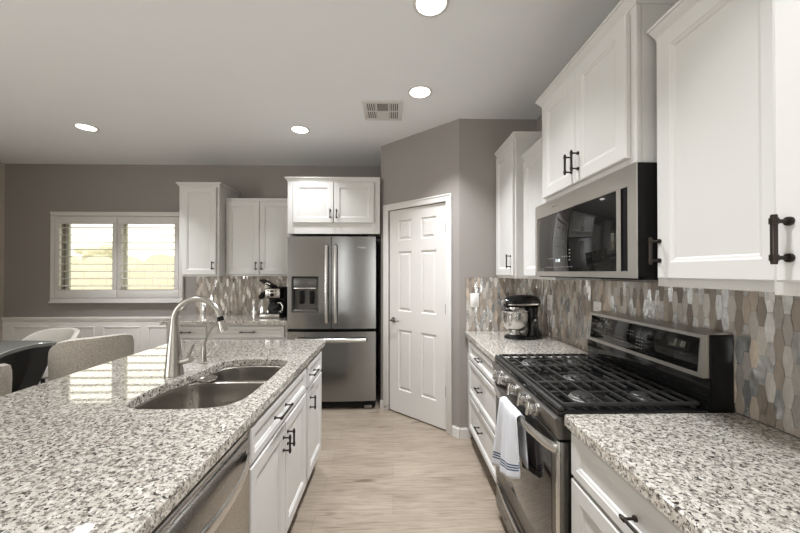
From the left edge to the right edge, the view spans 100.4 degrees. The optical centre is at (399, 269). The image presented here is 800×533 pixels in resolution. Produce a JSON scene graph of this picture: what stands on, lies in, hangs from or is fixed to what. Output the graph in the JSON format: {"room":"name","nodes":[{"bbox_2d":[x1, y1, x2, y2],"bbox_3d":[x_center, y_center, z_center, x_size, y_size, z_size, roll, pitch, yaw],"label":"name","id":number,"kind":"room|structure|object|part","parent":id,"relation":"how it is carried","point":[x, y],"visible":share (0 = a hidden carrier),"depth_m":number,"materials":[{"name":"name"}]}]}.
{"room":"kitchen","nodes":[
{"label":"kitchen","id":0,"kind":"room"},
{"bbox_2d":[0,162,4,339],"bbox_3d":[-4.795,0.050,0.179,0.100,2.743,7.760,0,0,-1],"label":"wall","id":1,"kind":"structure","parent":0,"point":[2,165],"depth_m":4.04,"materials":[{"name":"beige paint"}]},
{"bbox_2d":[4,164,380,385],"bbox_3d":[-1.835,0.078,4.182,6.185,2.743,0.120,0,0,-1],"label":"wall","id":2,"kind":"structure","parent":0,"point":[32,191],"depth_m":4.09,"materials":[{"name":"grey paint"}]},
{"bbox_2d":[1,317,170,383],"bbox_3d":[-3.654,1.012,4.060,2.345,0.872,0.034,0,0,-1],"label":"wainscoting","id":3,"kind":"structure","parent":2,"relation":"attached to","point":[147,333],"depth_m":4.06,"materials":[{"name":"paint"}]},
{"bbox_2d":[48,212,184,302],"bbox_3d":[-3.444,-0.149,4.112,1.593,1.108,0.156,0,0,-1],"label":"window","id":4,"kind":"structure","parent":2,"relation":"in","point":[128,233],"depth_m":4.16,"materials":[{"name":"white paint"}]},
{"bbox_2d":[55,216,116,297],"bbox_3d":[-3.814,-0.153,4.055,0.736,0.994,0.098,0,0,-1],"label":"plantation shutter","id":5,"kind":"object","parent":4,"relation":"attached to","point":[59,220],"visible":1,"depth_m":4.04,"materials":[{"name":"white paint"}]},
{"bbox_3d":[-3.448,-0.156,4.175,1.440,0.970,0.030,0,0,-1],"label":"sash","id":6,"kind":"part","parent":4,"relation":"part of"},
{"bbox_3d":[-3.448,-0.156,4.174,1.360,0.890,0.004,0,0,-1],"label":"pane","id":7,"kind":"part","parent":4,"relation":"part of","materials":[{"name":"clear glass"}]},
{"bbox_2d":[117,216,178,297],"bbox_3d":[-3.072,-0.153,4.071,0.736,0.994,0.098,0,0,-1],"label":"plantation shutter","id":8,"kind":"object","parent":4,"relation":"attached to","point":[121,293],"visible":0.93,"depth_m":4.05,"materials":[{"name":"white paint"}]},
{"bbox_2d":[176,182,240,275],"bbox_3d":[-2.209,-0.440,3.857,0.487,1.030,0.517,0,0,-1],"label":"upper cabinet","id":9,"kind":"object","parent":2,"relation":"attached to","point":[202,205],"visible":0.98,"depth_m":3.65,"materials":[{"name":"white paint"}]},
{"bbox_3d":[-2.198,-0.424,3.647,0.368,0.956,0.018,0,0,-1],"label":"door","id":10,"kind":"part","parent":9,"relation":"part of","materials":[{"name":"white paint"}]},
{"bbox_3d":[-2.209,-0.932,3.877,0.487,0.045,0.484,0,0,-1],"label":"crown molding","id":11,"kind":"part","parent":9,"relation":"part of","materials":[{"name":"white paint"}]},
{"bbox_2d":[196,276,286,312],"bbox_3d":[-1.842,0.306,4.114,1.330,0.457,0.010,0,0,-1],"label":"backsplash","id":12,"kind":"structure","parent":2,"relation":"attached to","point":[232,294],"depth_m":4.11,"materials":[{"name":"multicoloured tile"}]},
{"bbox_2d":[226,198,292,275],"bbox_3d":[-1.589,-0.369,3.935,0.800,0.890,0.387,0,0,-1],"label":"upper cabinet","id":13,"kind":"object","parent":2,"relation":"attached to","point":[257,234],"visible":0.84,"depth_m":3.79,"materials":[{"name":"white paint"}]},
{"bbox_3d":[-1.783,-0.362,3.785,0.366,0.833,0.018,0,0,-1],"label":"door","id":14,"kind":"part","parent":13,"relation":"part of","materials":[{"name":"white paint"}]},
{"bbox_3d":[-1.411,-0.362,3.793,0.370,0.833,0.018,0,0,-1],"label":"door","id":15,"kind":"part","parent":13,"relation":"part of","materials":[{"name":"white paint"}]},
{"bbox_2d":[284,177,380,239],"bbox_3d":[-0.701,-0.657,3.760,0.974,0.579,0.777,0,0,-1],"label":"upper cabinet","id":16,"kind":"object","parent":2,"relation":"attached to","point":[317,206],"visible":0.96,"depth_m":3.42,"materials":[{"name":"white paint"}]},
{"bbox_3d":[-0.890,-0.689,3.416,0.414,0.415,0.018,0,0,-1],"label":"door","id":17,"kind":"part","parent":16,"relation":"part of","materials":[{"name":"white paint"}]},
{"bbox_3d":[-0.701,-0.924,3.779,0.974,0.045,0.744,0,0,-1],"label":"crown molding","id":18,"kind":"part","parent":16,"relation":"part of","materials":[{"name":"white paint"}]},
{"bbox_3d":[-0.472,-0.689,3.425,0.410,0.415,0.018,0,0,-1],"label":"door","id":19,"kind":"part","parent":16,"relation":"part of","materials":[{"name":"white paint"}]},
{"bbox_2d":[0,0,620,165],"bbox_3d":[-1.753,-1.361,0.253,6.185,0.080,7.960,0,0,-1],"label":"ceiling","id":20,"kind":"structure","parent":0,"point":[161,82],"depth_m":2.19,"materials":[{"name":"paint"}]},
{"bbox_2d":[73,123,98,131],"bbox_3d":[-2.864,-1.298,3.040,0.180,0.006,0.180,0,0,-1],"label":"recessed light","id":21,"kind":"object","parent":20,"relation":"in","point":[82,126],"visible":1,"depth_m":3.04,"materials":[{"name":"white paint"}]},
{"bbox_2d":[290,125,309,133],"bbox_3d":[-0.929,-1.298,3.090,0.180,0.006,0.180,0,0,-1],"label":"recessed light","id":22,"kind":"object","parent":20,"relation":"in","point":[299,129],"visible":1,"depth_m":3.08,"materials":[{"name":"white"}]},
{"bbox_2d":[362,100,402,120],"bbox_3d":[-0.140,-1.298,2.727,0.316,0.010,0.320,0,0,-1],"label":"ceiling vent","id":23,"kind":"object","parent":20,"relation":"in","point":[373,109],"visible":1,"depth_m":2.71,"materials":[{"name":"white metal"}]},
{"bbox_2d":[408,85,431,98],"bbox_3d":[0.147,-1.302,2.447,0.180,0.006,0.180,0,0,-1],"label":"recessed light","id":24,"kind":"object","parent":20,"relation":"in","point":[419,91],"visible":1,"depth_m":2.43,"materials":[{"name":"white"}]},
{"bbox_2d":[413,0,449,17],"bbox_3d":[0.153,-1.308,1.638,0.180,0.006,0.180,0,0,-1],"label":"recessed light","id":25,"kind":"object","parent":20,"relation":"in","point":[425,8],"visible":1,"depth_m":1.66,"materials":[{"name":"white"}]},
{"bbox_2d":[287,386,508,532],"bbox_3d":[-1.753,1.462,0.233,6.185,0.080,7.960,0,0,-1],"label":"floor","id":26,"kind":"structure","parent":0,"point":[376,469],"depth_m":2.28,"materials":[{"name":"brown wood"}]},
{"bbox_2d":[0,363,11,395],"bbox_3d":[-2.589,0.996,1.864,0.515,0.878,0.569,0,0,9],"label":"dining chair","id":27,"kind":"object","parent":26,"relation":"on","point":[5,369],"visible":0.5,"depth_m":2.00,"materials":[{"name":"fabric"}]},
{"bbox_2d":[0,340,56,392],"bbox_3d":[-3.555,1.049,2.004,1.175,0.770,2.334,0,0,-1],"label":"dining table","id":28,"kind":"object","parent":26,"relation":"on","point":[28,359],"visible":0.77,"depth_m":2.97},
{"bbox_2d":[22,328,80,383],"bbox_3d":[-3.694,1.044,3.476,0.552,0.805,0.500,0,0,-1],"label":"dining chair","id":29,"kind":"object","parent":26,"relation":"on","point":[58,335],"visible":0.22,"depth_m":3.62,"materials":[{"name":"beige fabric"}]},
{"bbox_3d":[-3.693,1.033,3.446,0.450,0.113,0.440,0,0,-1],"label":"seat","id":30,"kind":"part","parent":29,"relation":"part of","materials":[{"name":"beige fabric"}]},
{"bbox_3d":[-3.696,0.847,3.577,0.552,0.409,0.300,0,0,-1],"label":"backrest","id":31,"kind":"part","parent":29,"relation":"part of","materials":[{"name":"beige fabric"}]},
{"bbox_2d":[48,333,133,380],"bbox_3d":[-2.729,1.004,2.967,0.515,0.878,0.569,0,-1,39],"label":"dining chair","id":32,"kind":"object","parent":26,"relation":"on","point":[67,357],"visible":0.36,"depth_m":2.75,"materials":[{"name":"fabric"}]},
{"bbox_2d":[166,325,209,343],"bbox_3d":[-2.214,1.009,3.757,0.450,0.875,0.697,0,0,-1],"label":"base cabinet","id":33,"kind":"object","parent":26,"relation":"on","point":[187,332],"visible":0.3,"depth_m":3.46,"materials":[{"name":"white paint"}]},
{"bbox_3d":[-2.207,0.649,3.459,0.383,0.120,0.018,0,0,-1],"label":"drawer","id":34,"kind":"part","parent":33,"relation":"part of","materials":[{"name":"white paint"}]},
{"bbox_2d":[151,431,249,532],"bbox_3d":[-0.791,0.992,0.878,0.646,0.868,0.602,0,0,-1],"label":"dishwasher","id":35,"kind":"object","parent":26,"relation":"on","point":[219,501],"visible":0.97,"depth_m":0.96,"materials":[{"name":"silver metal"}]},
{"bbox_3d":[-0.500,0.642,0.886,0.065,0.055,0.539,0,0,-1],"label":"handle","id":36,"kind":"part","parent":35,"relation":"part of","materials":[{"name":"silver metal"}]},
{"bbox_2d":[210,325,289,339],"bbox_3d":[-1.587,1.009,3.770,0.800,0.875,0.697,0,0,-1],"label":"base cabinet","id":37,"kind":"object","parent":26,"relation":"on","point":[234,332],"visible":0.23,"depth_m":3.47,"materials":[{"name":"white paint"}]},
{"bbox_2d":[160,313,286,324],"bbox_3d":[-1.825,0.551,3.770,1.308,0.038,0.673,0,0,-1],"label":"countertop","id":38,"kind":"structure","parent":37,"relation":"on","point":[199,318],"depth_m":3.55,"materials":[{"name":"stone"}]},
{"bbox_2d":[259,279,286,317],"bbox_3d":[-1.425,0.320,3.788,0.280,0.426,0.312,0,0,-1],"label":"coffee maker","id":39,"kind":"object","parent":38,"relation":"on","point":[277,295],"visible":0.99,"depth_m":3.66,"materials":[{"name":"black plastic"}]},
{"bbox_2d":[259,291,264,299],"bbox_3d":[-1.525,0.282,3.697,0.045,0.100,0.099,40,-1,-1],"label":"electrical outlet","id":40,"kind":"object","parent":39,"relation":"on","point":[262,295],"depth_m":3.66,"materials":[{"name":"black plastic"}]},
{"bbox_3d":[-1.477,0.153,3.739,0.170,0.024,0.150,28,-1,-1],"label":"lid","id":41,"kind":"part","parent":39,"relation":"part of","materials":[{"name":"black plastic"}]},
{"bbox_3d":[-1.396,0.258,3.646,0.158,0.097,0.006,0,0,-1],"label":"panel","id":42,"kind":"part","parent":39,"relation":"part of","materials":[{"name":"silver metal"}]},
{"bbox_3d":[-1.392,1.012,3.474,0.371,0.565,0.018,0,0,-1],"label":"door","id":43,"kind":"part","parent":37,"relation":"part of","materials":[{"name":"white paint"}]},
{"bbox_2d":[246,368,305,532],"bbox_3d":[-0.839,0.994,1.589,0.659,0.875,0.803,0,0,-1],"label":"base cabinet","id":44,"kind":"object","parent":26,"relation":"on","point":[277,467],"visible":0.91,"depth_m":1.52,"materials":[{"name":"white paint"}]},
{"bbox_3d":[-0.554,1.004,1.400,0.018,0.552,0.384,0,0,-1],"label":"door","id":45,"kind":"part","parent":44,"relation":"part of","materials":[{"name":"white paint"}]},
{"bbox_3d":[-0.558,0.649,1.596,0.018,0.132,0.771,0,0,-1],"label":"drawer","id":46,"kind":"part","parent":44,"relation":"part of","materials":[{"name":"white paint"}]},
{"bbox_3d":[-0.528,0.646,1.522,0.039,0.016,0.170,0,0,-1],"label":"handle","id":47,"kind":"part","parent":44,"relation":"part of","materials":[{"name":"brown metal"}]},
{"bbox_3d":[-0.529,0.818,1.563,0.039,0.085,0.016,0,0,-1],"label":"handle","id":48,"kind":"part","parent":44,"relation":"part of","materials":[{"name":"brown metal"}]},
{"bbox_3d":[-0.530,0.818,1.626,0.039,0.085,0.016,0,0,-1],"label":"handle","id":49,"kind":"part","parent":44,"relation":"part of","materials":[{"name":"brown metal"}]},
{"bbox_3d":[-0.562,1.006,1.787,0.018,0.552,0.383,0,0,-1],"label":"door","id":50,"kind":"part","parent":44,"relation":"part of","materials":[{"name":"white paint"}]},
{"bbox_2d":[304,351,321,484],"bbox_3d":[-0.853,0.998,2.220,0.659,0.875,0.452,0,0,-1],"label":"base cabinet","id":51,"kind":"object","parent":26,"relation":"on","point":[313,391],"visible":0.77,"depth_m":2.17,"materials":[{"name":"white paint"}]},
{"bbox_3d":[-0.539,0.822,2.067,0.039,0.085,0.016,0,0,-1],"label":"handle","id":52,"kind":"part","parent":51,"relation":"part of","materials":[{"name":"brown metal"}]},
{"bbox_3d":[-0.571,0.653,2.219,0.018,0.132,0.377,0,0,-1],"label":"drawer","id":53,"kind":"part","parent":51,"relation":"part of","materials":[{"name":"white paint"}]},
{"bbox_3d":[-0.540,0.650,2.108,0.039,0.016,0.130,0,0,-1],"label":"handle","id":54,"kind":"part","parent":51,"relation":"part of","materials":[{"name":"brown metal"}]},
{"bbox_2d":[287,236,377,408],"bbox_3d":[-0.710,0.548,3.737,0.907,1.796,0.780,0,0,-1],"label":"refrigerator","id":55,"kind":"object","parent":26,"relation":"on","point":[332,282],"visible":0.97,"depth_m":3.42,"materials":[{"name":"silver metal"}]},
{"bbox_3d":[-0.974,0.135,3.441,0.238,0.099,0.057,0,0,-1],"label":"control panel","id":56,"kind":"part","parent":55,"relation":"part of","materials":[{"name":"silver metal"}]},
{"bbox_3d":[-0.932,0.133,3.451,0.450,0.947,0.088,0,0,-1],"label":"door","id":57,"kind":"part","parent":55,"relation":"part of","materials":[{"name":"silver metal"}]},
{"bbox_3d":[-0.749,0.146,3.387,0.032,0.826,0.066,0,0,-1],"label":"handle","id":58,"kind":"part","parent":55,"relation":"part of","materials":[{"name":"silver metal"}]},
{"bbox_3d":[-0.704,0.994,3.450,0.907,0.711,0.088,0,0,-1],"label":"freezer drawer","id":59,"kind":"part","parent":55,"relation":"part of","materials":[{"name":"silver metal"}]},
{"bbox_3d":[-0.703,0.717,3.383,0.746,0.038,0.073,0,0,-1],"label":"handle","id":60,"kind":"part","parent":55,"relation":"part of","materials":[{"name":"silver metal"}]},
{"bbox_3d":[-0.657,0.146,3.389,0.032,0.826,0.066,0,0,-1],"label":"handle","id":61,"kind":"part","parent":55,"relation":"part of","materials":[{"name":"silver metal"}]},
{"bbox_3d":[-0.476,0.133,3.461,0.451,0.947,0.088,0,0,-1],"label":"door","id":62,"kind":"part","parent":55,"relation":"part of","materials":[{"name":"silver metal"}]},
{"bbox_2d":[468,339,496,482],"bbox_3d":[0.862,0.999,2.420,0.662,0.875,0.886,0,0,-1],"label":"base cabinet","id":63,"kind":"object","parent":26,"relation":"on","point":[481,392],"visible":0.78,"depth_m":2.33,"materials":[{"name":"white paint"}]},
{"bbox_3d":[0.580,0.869,2.361,0.018,0.272,0.743,0,0,-1],"label":"drawer","id":64,"kind":"part","parent":63,"relation":"part of","materials":[{"name":"white paint"}]},
{"bbox_3d":[0.580,0.650,2.363,0.018,0.137,0.743,0,0,-1],"label":"drawer","id":65,"kind":"part","parent":63,"relation":"part of","materials":[{"name":"white paint"}]},
{"bbox_3d":[0.580,1.153,2.359,0.018,0.268,0.743,0,0,-1],"label":"drawer","id":66,"kind":"part","parent":63,"relation":"part of","materials":[{"name":"white paint"}]},
{"bbox_2d":[465,331,587,360],"bbox_3d":[0.872,0.542,2.415,0.621,0.038,0.890,0,0,-1],"label":"countertop","id":67,"kind":"structure","parent":63,"relation":"on","point":[492,343],"depth_m":2.29,"materials":[{"name":"stone"}]},
{"bbox_2d":[501,295,547,339],"bbox_3d":[0.957,0.358,2.569,0.387,0.331,0.210,0,0,-9],"label":"stand mixer","id":68,"kind":"object","parent":67,"relation":"on","point":[514,320],"visible":1,"depth_m":2.52,"materials":[{"name":"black metal"}]},
{"bbox_2d":[501,309,528,335],"bbox_3d":[0.882,0.406,2.559,0.203,0.182,0.203,0,0,16],"label":"bowl","id":69,"kind":"object","parent":68,"relation":"on","point":[515,321],"depth_m":2.50,"materials":[{"name":"silver metal"}]},
{"bbox_2d":[492,310,733,532],"bbox_3d":[0.853,0.831,1.577,0.693,1.200,0.766,0,0,-1],"label":"gas range","id":70,"kind":"object","parent":26,"relation":"on","point":[632,364],"visible":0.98,"depth_m":1.38,"materials":[{"name":"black metal"}]},
{"bbox_3d":[0.535,0.573,1.728,0.036,0.054,0.054,0,0,-1],"label":"knob","id":71,"kind":"part","parent":70,"relation":"part of","materials":[{"name":"silver metal"}]},
{"bbox_3d":[0.557,1.226,1.571,0.030,0.019,0.673,0,0,-1],"label":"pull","id":72,"kind":"part","parent":70,"relation":"part of","materials":[{"name":"silver metal"}]},
{"bbox_3d":[0.568,1.291,1.570,0.005,0.110,0.622,0,0,-1],"label":"drawer panel","id":73,"kind":"part","parent":70,"relation":"part of","materials":[{"name":"silver metal"}]},
{"bbox_2d":[492,396,528,478],"bbox_3d":[0.512,0.820,1.560,0.068,0.379,0.342,0,0,-1],"label":"dish towel","id":74,"kind":"object","parent":70,"relation":"hanging from","point":[510,442],"visible":0.99,"depth_m":1.51,"materials":[{"name":"white fabric"}]},
{"bbox_3d":[0.590,1.290,1.571,0.040,0.173,0.756,0,0,-1],"label":"storage drawer","id":75,"kind":"part","parent":70,"relation":"part of","materials":[{"name":"silver metal"}]},
{"bbox_3d":[0.538,0.572,1.583,0.036,0.054,0.054,0,0,-1],"label":"knob","id":76,"kind":"part","parent":70,"relation":"part of","materials":[{"name":"silver metal"}]},
{"bbox_3d":[0.539,0.655,1.574,0.060,0.039,0.719,0,0,-1],"label":"handle","id":77,"kind":"part","parent":70,"relation":"part of","materials":[{"name":"silver metal"}]},
{"bbox_3d":[0.541,0.572,1.453,0.036,0.054,0.054,0,0,-1],"label":"knob","id":78,"kind":"part","parent":70,"relation":"part of","materials":[{"name":"silver metal"}]},
{"bbox_3d":[0.574,0.504,1.576,0.019,0.018,0.762,0,0,-1],"label":"rail","id":79,"kind":"part","parent":70,"relation":"part of","materials":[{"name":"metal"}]},
{"bbox_3d":[0.717,0.514,1.830,0.112,0.018,0.112,0,0,-1],"label":"burner","id":80,"kind":"part","parent":70,"relation":"part of","materials":[{"name":"metal"}]},
{"bbox_3d":[0.580,0.572,1.575,0.064,0.082,0.762,0,0,-1],"label":"control panel","id":81,"kind":"part","parent":70,"relation":"part of","materials":[{"name":"silver metal"}]},
{"bbox_3d":[0.589,0.909,1.573,0.042,0.573,0.756,0,0,-1],"label":"oven door","id":82,"kind":"part","parent":70,"relation":"part of","materials":[{"name":"silver metal"}]},
{"bbox_3d":[0.543,0.571,1.360,0.036,0.054,0.054,0,0,-1],"label":"knob","id":83,"kind":"part","parent":70,"relation":"part of","materials":[{"name":"silver metal"}]},
{"bbox_3d":[0.568,0.653,1.224,0.017,0.028,0.024,0,0,-1],"label":"handle mount","id":84,"kind":"part","parent":70,"relation":"part of","materials":[{"name":"silver metal"}]},
{"bbox_3d":[0.837,0.512,1.581,0.128,0.018,0.128,0,0,-1],"label":"burner","id":85,"kind":"part","parent":70,"relation":"part of","materials":[{"name":"metal"}]},
{"bbox_3d":[0.727,0.510,1.328,0.120,0.018,0.120,0,0,-1],"label":"burner","id":86,"kind":"part","parent":70,"relation":"part of","materials":[{"name":"metal"}]},
{"bbox_2d":[495,357,708,415],"bbox_3d":[0.839,0.522,1.581,0.553,0.018,0.762,0,0,-1],"label":"cooktop","id":87,"kind":"object","parent":70,"relation":"in","point":[509,371],"depth_m":1.41,"materials":[{"name":"black metal"}]},
{"bbox_3d":[0.957,0.510,1.333,0.100,0.018,0.100,0,0,-1],"label":"burner","id":88,"kind":"part","parent":70,"relation":"part of","materials":[{"name":"metal"}]},
{"bbox_3d":[1.094,0.317,1.562,0.003,0.126,0.666,5,-1,-1],"label":"display panel","id":89,"kind":"part","parent":70,"relation":"part of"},
{"bbox_2d":[571,433,683,532],"bbox_3d":[0.895,0.988,0.804,0.662,0.875,0.760,0,0,-1],"label":"base cabinet","id":90,"kind":"object","parent":26,"relation":"on","point":[602,500],"visible":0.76,"depth_m":0.98,"materials":[{"name":"white paint"}]},
{"bbox_3d":[0.609,1.001,0.980,0.018,0.552,0.360,0,0,-1],"label":"door","id":91,"kind":"part","parent":90,"relation":"part of","materials":[{"name":"white paint"}]},
{"bbox_3d":[0.584,0.636,0.808,0.039,0.016,0.110,0,0,-1],"label":"handle","id":92,"kind":"part","parent":90,"relation":"part of","materials":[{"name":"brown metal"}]},
{"bbox_3d":[0.912,0.982,-0.010,0.662,0.875,0.860,0,0,-1],"label":"base cabinet","id":93,"kind":"object","parent":26,"relation":"on","visible":0},
{"bbox_2d":[564,413,799,532],"bbox_3d":[0.913,0.528,0.364,0.625,0.038,1.658,0,0,-1],"label":"countertop","id":94,"kind":"structure","parent":93,"relation":"on","point":[705,472],"depth_m":0.88,"materials":[{"name":"stone"}]},
{"bbox_3d":[-0.807,0.983,0.044,0.659,0.875,1.035,0,0,-1],"label":"base cabinet","id":95,"kind":"object","parent":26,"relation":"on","visible":0},
{"bbox_2d":[0,340,324,532],"bbox_3d":[-1.073,0.532,0.990,1.095,0.038,2.992,0,0,-1],"label":"countertop","id":96,"kind":"structure","parent":95,"relation":"on","point":[76,455],"depth_m":1.02,"materials":[{"name":"stone"}]},
{"bbox_2d":[164,296,227,377],"bbox_3d":[-0.998,0.323,1.637,0.303,0.389,0.083,0,0,-1],"label":"kitchen faucet","id":97,"kind":"object","parent":96,"relation":"on","point":[174,362],"visible":1,"depth_m":1.62,"materials":[{"name":"silver metal"}]},
{"bbox_3d":[-1.029,0.400,1.636,0.040,0.070,0.014,0,0,-1],"label":"lever","id":98,"kind":"part","parent":97,"relation":"part of","materials":[{"name":"silver metal"}]},
{"bbox_2d":[133,365,282,408],"bbox_3d":[-0.851,0.655,1.588,0.498,0.193,0.756,0,0,-1],"label":"sink","id":99,"kind":"object","parent":96,"relation":"in","point":[233,384],"visible":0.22,"depth_m":1.65,"materials":[{"name":"silver metal"}]},
{"bbox_3d":[-0.844,0.654,1.440,0.471,0.193,0.426,0,0,-1],"label":"bowl","id":100,"kind":"part","parent":99,"relation":"part of","materials":[{"name":"silver metal"}]},
{"bbox_2d":[196,375,217,382],"bbox_3d":[-0.965,0.544,1.666,0.094,0.027,0.094,0,0,-1],"label":"strainer","id":101,"kind":"object","parent":99,"relation":"on","point":[208,378],"visible":1,"depth_m":1.66,"materials":[{"name":"silver metal"}]},
{"bbox_3d":[-0.824,0.657,1.811,0.407,0.193,0.270,0,0,-1],"label":"bowl","id":102,"kind":"part","parent":99,"relation":"part of","materials":[{"name":"silver metal"}]},
{"bbox_2d":[200,321,217,363],"bbox_3d":[-1.037,0.398,1.846,0.138,0.241,0.042,0,0,-1],"label":"tap","id":103,"kind":"object","parent":96,"relation":"on","point":[204,355],"visible":0.88,"depth_m":1.84,"materials":[{"name":"silver metal"}]},
{"bbox_2d":[381,119,458,426],"bbox_3d":[0.191,0.071,3.222,0.950,2.743,0.110,0,-1,42],"label":"wall","id":104,"kind":"structure","parent":0,"point":[424,164],"depth_m":3.11,"materials":[{"name":"grey paint"}]},
{"bbox_2d":[383,193,451,434],"bbox_3d":[0.134,0.387,3.170,0.828,2.110,0.134,0,-1,42],"label":"door","id":105,"kind":"structure","parent":104,"relation":"in","point":[420,237],"depth_m":3.16,"materials":[{"name":"white paint"}]},
{"bbox_3d":[-0.055,0.508,3.337,0.131,0.059,0.064,0,-1,42],"label":"handle","id":106,"kind":"part","parent":105,"relation":"part of","materials":[{"name":"silver metal"}]},
{"bbox_2d":[459,119,536,436],"bbox_3d":[0.896,0.069,2.924,0.775,2.743,0.100,0,0,-1],"label":"wall","id":107,"kind":"structure","parent":0,"point":[479,139],"depth_m":2.87,"materials":[{"name":"grey paint"}]},
{"bbox_2d":[452,425,470,438],"bbox_3d":[0.528,1.397,2.859,0.167,0.085,0.044,0,0,16],"label":"baseboard","id":108,"kind":"structure","parent":107,"relation":"attached to","point":[457,432],"depth_m":2.85,"materials":[{"name":"white paint"}]},
{"bbox_2d":[466,278,535,330],"bbox_3d":[0.872,0.297,2.866,0.609,0.457,0.010,0,0,-1],"label":"backsplash","id":109,"kind":"structure","parent":107,"relation":"attached to","point":[488,316],"depth_m":2.86,"materials":[{"name":"multicoloured tile"}]},
{"bbox_2d":[470,293,478,306],"bbox_3d":[0.640,0.262,2.853,0.074,0.120,0.010,0,0,-1],"label":"light switch","id":110,"kind":"object","parent":109,"relation":"attached to","point":[474,297],"visible":1,"depth_m":2.85,"materials":[{"name":"white plastic"}]},
{"bbox_2d":[537,114,799,438],"bbox_3d":[1.302,0.046,-0.346,0.100,2.743,6.455,0,0,-1],"label":"wall","id":111,"kind":"structure","parent":0,"point":[539,120],"depth_m":1.78,"materials":[{"name":"grey paint"}]},
{"bbox_2d":[494,131,541,278],"bbox_3d":[0.987,-0.469,2.647,0.402,1.070,0.458,0,0,-1],"label":"upper cabinet","id":112,"kind":"object","parent":111,"relation":"attached to","point":[509,161],"visible":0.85,"depth_m":2.50,"materials":[{"name":"white paint"}]},
{"bbox_3d":[0.834,-0.452,2.656,0.018,0.996,0.388,0,0,-1],"label":"door","id":113,"kind":"part","parent":112,"relation":"part of","materials":[{"name":"white paint"}]},
{"bbox_3d":[1.003,-0.981,2.651,0.369,0.045,0.458,0,0,-1],"label":"crown molding","id":114,"kind":"part","parent":112,"relation":"part of","materials":[{"name":"white paint"}]},
{"bbox_2d":[521,137,600,279],"bbox_3d":[1.029,-0.387,2.215,0.337,0.900,0.452,0,0,-1],"label":"upper cabinet","id":115,"kind":"object","parent":111,"relation":"attached to","point":[532,164],"visible":0.27,"depth_m":2.29,"materials":[{"name":"white paint"}]},
{"bbox_3d":[1.045,-0.814,2.218,0.304,0.045,0.452,0,0,-1],"label":"crown molding","id":116,"kind":"part","parent":115,"relation":"part of","materials":[{"name":"white paint"}]},
{"bbox_3d":[0.908,-0.370,2.212,0.018,0.826,0.408,0,0,-1],"label":"door","id":117,"kind":"part","parent":115,"relation":"part of","materials":[{"name":"white paint"}]},
{"bbox_2d":[535,0,678,203],"bbox_3d":[0.985,-0.672,1.536,0.452,0.600,0.792,0,0,-1],"label":"upper cabinet","id":118,"kind":"object","parent":111,"relation":"attached to","point":[599,114],"visible":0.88,"depth_m":1.31,"materials":[{"name":"white paint"}]},
{"bbox_3d":[0.804,-0.654,1.688,0.018,0.519,0.327,0,0,-1],"label":"door","id":119,"kind":"part","parent":118,"relation":"part of","materials":[{"name":"white paint"}]},
{"bbox_3d":[0.778,-0.487,1.548,0.039,0.095,0.016,0,0,-1],"label":"handle","id":120,"kind":"part","parent":118,"relation":"part of","materials":[{"name":"brown metal"}]},
{"bbox_3d":[0.780,-0.488,1.491,0.039,0.095,0.016,0,0,-1],"label":"handle","id":121,"kind":"part","parent":118,"relation":"part of","materials":[{"name":"brown metal"}]},
{"bbox_2d":[535,162,657,279],"bbox_3d":[1.004,-0.166,1.562,0.394,0.409,0.818,0,0,-1],"label":"microwave","id":122,"kind":"object","parent":118,"relation":"attached to","point":[601,228],"visible":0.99,"depth_m":1.33,"materials":[{"name":"silver metal"}]},
{"bbox_3d":[0.810,-0.143,1.600,0.002,0.303,0.691,0,0,-1],"label":"door glass","id":123,"kind":"part","parent":122,"relation":"part of","materials":[{"name":"black glass"}]},
{"bbox_3d":[0.811,-0.656,1.355,0.018,0.519,0.331,0,0,-1],"label":"door","id":124,"kind":"part","parent":118,"relation":"part of","materials":[{"name":"white paint"}]},
{"bbox_3d":[1.002,-0.950,1.538,0.419,0.045,0.792,0,0,-1],"label":"crown molding","id":125,"kind":"part","parent":118,"relation":"part of","materials":[{"name":"white paint"}]},
{"bbox_2d":[536,279,799,437],"bbox_3d":[1.214,0.285,1.218,0.010,0.457,3.300,0,0,-1],"label":"backsplash","id":126,"kind":"structure","parent":111,"relation":"attached to","point":[764,327],"depth_m":1.21,"materials":[{"name":"multicoloured tile"}]},
{"bbox_2d":[547,295,551,310],"bbox_3d":[1.177,0.258,2.623,0.009,0.120,0.074,0,0,-1],"label":"wall outlet","id":127,"kind":"object","parent":126,"relation":"attached to","point":[549,297],"visible":1,"depth_m":2.62,"materials":[{"name":"white plastic"}]},
{"bbox_2d":[593,301,601,310],"bbox_3d":[1.190,0.254,2.009,0.009,0.120,0.074,0,0,-1],"label":"wall outlet","id":128,"kind":"object","parent":126,"relation":"attached to","point":[597,306],"visible":0.46,"depth_m":2.00,"materials":[{"name":"white plastic"}]},
{"bbox_2d":[647,0,773,291],"bbox_3d":[1.025,-0.387,0.934,0.397,0.883,0.442,0,0,-1],"label":"upper cabinet","id":129,"kind":"object","parent":111,"relation":"attached to","point":[715,166],"visible":0.94,"depth_m":0.92,"materials":[{"name":"white paint"}]},
{"bbox_3d":[0.843,-0.062,1.104,0.039,0.090,0.016,0,0,-1],"label":"handle","id":130,"kind":"part","parent":129,"relation":"part of","materials":[{"name":"brown metal"}]},
{"bbox_3d":[1.042,-0.806,0.938,0.364,0.045,0.442,0,0,-1],"label":"crown molding","id":131,"kind":"part","parent":129,"relation":"part of","materials":[{"name":"white paint"}]},
{"bbox_2d":[768,0,799,295],"bbox_3d":[0.986,-0.508,0.277,0.503,1.115,0.912,0,0,-1],"label":"upper cabinet","id":132,"kind":"object","parent":111,"relation":"attached to","point":[784,224],"visible":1,"depth_m":0.66,"materials":[{"name":"white paint"}]},
{"bbox_3d":[0.747,-0.059,0.654,0.040,0.098,0.018,0,0,-1],"label":"handle","id":133,"kind":"part","parent":132,"relation":"part of","materials":[{"name":"brown metal"}]}
]}

